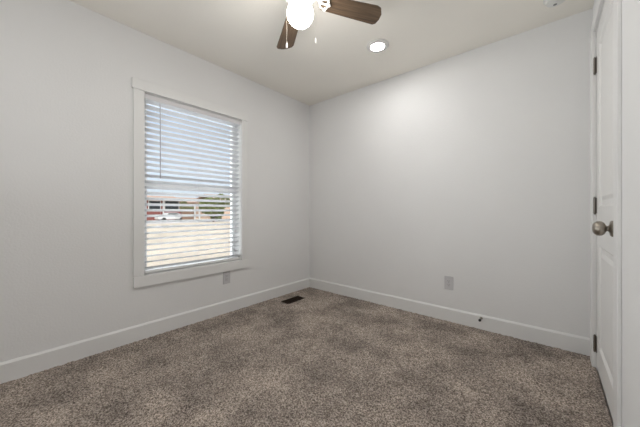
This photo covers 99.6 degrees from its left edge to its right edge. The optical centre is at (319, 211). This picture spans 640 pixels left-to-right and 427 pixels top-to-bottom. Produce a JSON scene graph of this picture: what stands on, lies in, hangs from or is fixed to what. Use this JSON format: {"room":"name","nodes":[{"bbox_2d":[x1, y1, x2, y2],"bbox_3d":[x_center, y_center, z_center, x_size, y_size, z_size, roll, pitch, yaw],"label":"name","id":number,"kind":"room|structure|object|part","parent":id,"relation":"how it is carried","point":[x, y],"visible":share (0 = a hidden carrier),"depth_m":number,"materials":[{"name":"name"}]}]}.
{"room":"empty bedroom","nodes":[
{"label":"empty bedroom","id":0,"kind":"room"},
{"bbox_2d":[0,0,308,362],"bbox_3d":[-1.451,-0.107,2.208,0.135,2.630,4.148,0,0,40],"label":"wall","id":1,"kind":"structure","parent":0,"point":[67,68],"depth_m":1.91,"materials":[{"name":"paint"}]},
{"bbox_2d":[0,278,309,383],"bbox_3d":[-1.395,0.955,2.159,0.014,0.126,3.878,0,0,40],"label":"baseboard","id":2,"kind":"structure","parent":1,"relation":"attached to","point":[14,369],"depth_m":2.05,"materials":[{"name":"paint"}]},
{"bbox_2d":[132,77,247,287],"bbox_3d":[-1.164,-0.221,2.528,0.157,1.634,1.046,0,0,40],"label":"window","id":3,"kind":"structure","parent":1,"relation":"in","point":[140,87],"depth_m":2.32,"materials":[{"name":"paint"}]},
{"bbox_3d":[-1.423,-0.223,2.122,0.019,1.465,0.075,0,0,40],"label":"casing","id":4,"kind":"part","parent":3,"relation":"part of","materials":[{"name":"paint"}]},
{"bbox_3d":[-1.203,-0.227,2.576,0.027,0.040,0.799,0,0,40],"label":"meeting rail","id":5,"kind":"part","parent":3,"relation":"part of","materials":[{"name":"plastic"}]},
{"bbox_3d":[-1.206,-0.222,2.572,0.035,1.465,0.889,0,0,40],"label":"frame","id":6,"kind":"part","parent":3,"relation":"part of","materials":[{"name":"plastic"}]},
{"bbox_3d":[-1.114,-0.997,2.484,0.021,0.082,1.044,0,0,40],"label":"head casing","id":7,"kind":"part","parent":3,"relation":"part of","materials":[{"name":"paint"}]},
{"bbox_3d":[-1.153,0.511,2.527,0.104,0.008,0.889,0,0,40],"label":"sill","id":8,"kind":"part","parent":3,"relation":"part of","materials":[{"name":"paint"}]},
{"bbox_2d":[145,93,239,272],"bbox_3d":[-1.137,-0.225,2.514,0.075,1.447,0.879,0,0,40],"label":"window blind","id":9,"kind":"object","parent":3,"relation":"attached to","point":[149,99],"visible":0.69,"depth_m":2.46,"materials":[{"name":"plastic"}]},
{"bbox_3d":[-1.144,0.489,2.519,0.052,0.020,0.869,0,0,40],"label":"rail","id":10,"kind":"part","parent":9,"relation":"part of","materials":[{"name":"paint"}]},
{"bbox_3d":[-0.947,-0.205,2.751,0.057,1.397,0.002,0,0,40],"label":"ladder cord","id":11,"kind":"part","parent":9,"relation":"part of","materials":[{"name":"white fabric"}]},
{"bbox_3d":[-0.799,-0.223,2.854,0.019,1.465,0.065,0,0,40],"label":"casing","id":12,"kind":"part","parent":3,"relation":"part of","materials":[{"name":"paint"}]},
{"bbox_2d":[223,271,229,283],"bbox_3d":[-0.933,0.661,2.704,0.009,0.124,0.078,0,0,40],"label":"wall outlet","id":13,"kind":"object","parent":1,"relation":"attached to","point":[226,275],"visible":0.99,"depth_m":2.70,"materials":[{"name":"plastic"}]},
{"bbox_2d":[0,287,612,426],"bbox_3d":[-0.374,1.013,1.290,2.694,0.009,3.878,0,0,40],"label":"floor","id":14,"kind":"structure","parent":0,"point":[322,358],"depth_m":1.63,"materials":[{"name":"carpet"}]},
{"bbox_2d":[281,296,303,303],"bbox_3d":[-0.307,1.012,3.084,0.112,0.016,0.256,0,0,40],"label":"floor vent","id":15,"kind":"object","parent":14,"relation":"in","point":[296,298],"visible":1,"depth_m":3.08,"materials":[{"name":"black metal"}]},
{"bbox_2d":[69,0,593,105],"bbox_3d":[-0.374,-1.497,1.290,2.964,0.150,4.148,0,0,40],"label":"ceiling","id":16,"kind":"structure","parent":0,"point":[329,58],"depth_m":2.16,"materials":[{"name":"paint"}]},
{"bbox_2d":[277,0,380,48],"bbox_3d":[-0.116,-1.212,1.587,0.802,0.420,0.802,0,0,27],"label":"ceiling fan","id":17,"kind":"object","parent":16,"relation":"hanging from","point":[299,12],"visible":1,"depth_m":1.67,"materials":[{"name":"brown wood"}]},
{"bbox_3d":[-0.216,-1.259,1.905,0.128,0.007,0.396,-12,3,-17],"label":"blade","id":18,"kind":"part","parent":17,"relation":"part of","materials":[{"name":"brown wood"}]},
{"bbox_3d":[-0.116,-1.156,1.587,0.155,0.140,0.155,0,0,40],"label":"globe","id":19,"kind":"part","parent":17,"relation":"part of","materials":[{"name":"white glass"}]},
{"bbox_3d":[0.011,-1.277,1.631,0.108,0.068,0.086,0,-11,-18],"label":"blade arm","id":20,"kind":"part","parent":17,"relation":"part of","materials":[{"name":"white metal"}]},
{"bbox_3d":[0.201,-1.259,1.688,0.396,0.007,0.128,0,-11,-18],"label":"blade","id":21,"kind":"part","parent":17,"relation":"part of","materials":[{"name":"brown wood"}]},
{"bbox_2d":[367,39,388,52],"bbox_3d":[0.495,-1.415,2.318,0.188,0.014,0.188,0,0,40],"label":"recessed light","id":22,"kind":"object","parent":16,"relation":"in","point":[376,45],"visible":1,"depth_m":2.30,"materials":[{"name":"white glass"}]},
{"bbox_2d":[543,0,564,7],"bbox_3d":[1.561,-1.400,1.786,0.134,0.044,0.134,0,0,40],"label":"smoke detector","id":23,"kind":"object","parent":16,"relation":"attached to","point":[548,3],"visible":1,"depth_m":1.80,"materials":[{"name":"plastic"}]},
{"bbox_2d":[309,8,592,337],"bbox_3d":[0.927,-0.107,2.817,2.694,2.630,0.135,0,0,40],"label":"wall","id":24,"kind":"structure","parent":0,"point":[472,167],"depth_m":2.39,"materials":[{"name":"paint"}]},
{"bbox_2d":[444,276,452,289],"bbox_3d":[1.191,0.661,2.498,0.078,0.124,0.009,0,0,40],"label":"wall outlet","id":25,"kind":"object","parent":24,"relation":"attached to","point":[448,280],"visible":1,"depth_m":2.50,"materials":[{"name":"plastic"}]},
{"bbox_2d":[447,279,450,286],"bbox_3d":[1.190,0.661,2.497,0.034,0.068,0.004,0,0,40],"label":"receptacle","id":26,"kind":"object","parent":25,"relation":"attached to","point":[448,280],"depth_m":2.49,"materials":[{"name":"plastic"}]},
{"bbox_2d":[309,278,589,355],"bbox_3d":[0.884,0.955,2.756,2.680,0.126,0.014,0,0,40],"label":"baseboard","id":27,"kind":"structure","parent":24,"relation":"attached to","point":[564,341],"depth_m":2.37,"materials":[{"name":"paint"}]},
{"bbox_2d":[593,0,639,426],"bbox_3d":[0.702,-0.107,0.372,0.135,2.630,4.148,0,0,40],"label":"wall","id":28,"kind":"structure","parent":0,"point":[630,9],"depth_m":0.99,"materials":[{"name":"paint"}]},
{"bbox_2d":[590,0,621,426],"bbox_3d":[1.576,-0.122,1.454,0.210,2.260,0.942,0,0,40],"label":"door","id":29,"kind":"structure","parent":28,"relation":"in","point":[606,31],"depth_m":1.45,"materials":[{"name":"paint"}]},
{"bbox_3d":[1.811,-0.077,1.793,0.020,2.171,0.114,0,0,40],"label":"casing","id":30,"kind":"part","parent":29,"relation":"part of","materials":[{"name":"paint"}]},
{"bbox_3d":[1.546,-1.208,1.479,0.016,0.088,0.942,0,0,40],"label":"casing","id":31,"kind":"part","parent":29,"relation":"part of","materials":[{"name":"paint"}]},
{"bbox_3d":[1.321,0.080,1.268,0.064,0.070,0.070,0,0,40],"label":"knob","id":32,"kind":"part","parent":29,"relation":"part of","materials":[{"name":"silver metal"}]},
{"bbox_3d":[1.272,-0.077,1.156,0.014,2.171,0.087,0,0,40],"label":"casing","id":33,"kind":"part","parent":29,"relation":"part of","materials":[{"name":"paint"}]},
{"label":"outside","id":34,"kind":"structure","parent":0,"visible":0},
{"bbox_2d":[147,218,230,266],"bbox_3d":[-114.302,1.778,176.237,397.386,0.300,520.000,0,0,40],"label":"ground","id":35,"kind":"structure","parent":34,"point":[218,226],"depth_m":13.71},
{"bbox_2d":[147,195,181,219],"bbox_3d":[-31.049,-0.665,50.675,10.200,4.586,6.871,0,0,40],"label":"house","id":36,"kind":"structure","parent":35,"relation":"on","point":[148,201],"depth_m":47.81,"materials":[{"name":"red"}]},
{"bbox_3d":[-28.508,-0.992,46.618,0.030,1.580,1.704,0,0,40],"label":"pane","id":37,"kind":"part","parent":36,"relation":"part of","materials":[{"name":"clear glass"}]},
{"bbox_3d":[-26.691,-1.093,48.750,0.030,1.741,2.286,0,0,40],"label":"pane","id":38,"kind":"part","parent":36,"relation":"part of","materials":[{"name":"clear glass"}]},
{"bbox_2d":[155,213,181,219],"bbox_3d":[-24.255,0.918,44.000,1.760,1.420,4.287,0,0,40],"label":"car","id":39,"kind":"object","parent":35,"relation":"on","point":[156,218],"visible":0.51,"depth_m":43.06,"materials":[{"name":"white paint"}]},
{"bbox_2d":[177,197,196,217],"bbox_3d":[-33.865,-0.927,68.954,10.200,5.109,6.660,0,0,40],"label":"house","id":40,"kind":"structure","parent":35,"relation":"on","point":[188,202],"depth_m":66.05,"materials":[{"name":"beige paint"}]},
{"bbox_2d":[179,201,195,212],"bbox_3d":[-23.560,-0.160,47.979,2.837,3.581,2.612,0,0,40],"label":"shrub","id":41,"kind":"object","parent":35,"relation":"on","point":[182,202],"visible":0.39,"depth_m":47.49,"materials":[{"name":"green plant"}]},
{"bbox_2d":[196,194,230,218],"bbox_3d":[-22.900,-1.166,64.863,10.200,5.589,10.062,0,0,40],"label":"house","id":42,"kind":"structure","parent":35,"relation":"on","point":[203,217],"depth_m":61.44,"materials":[{"name":"beige paint"}]},
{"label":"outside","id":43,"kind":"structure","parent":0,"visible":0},
{"bbox_2d":[147,220,230,223],"bbox_3d":[-16.132,1.613,46.594,7.000,0.030,350.000,0,0,40],"label":"road","id":44,"kind":"structure","parent":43,"point":[230,220],"depth_m":38.95,"materials":[{"name":"grey asphalt"}]},
{"bbox_2d":[182,211,193,219],"bbox_3d":[-21.555,0.782,44.084,0.200,1.692,1.837,0,0,40],"label":"wall","id":45,"kind":"structure","parent":44,"relation":"on","point":[183,212],"depth_m":43.94,"materials":[{"name":"beige"}]},
{"bbox_2d":[198,193,229,221],"bbox_3d":[-16.593,-0.608,42.203,4.296,4.485,4.659,0,0,40],"label":"tree","id":46,"kind":"object","parent":44,"relation":"on","point":[210,198],"visible":0.45,"depth_m":41.72,"materials":[{"name":"green plant"}]}
]}

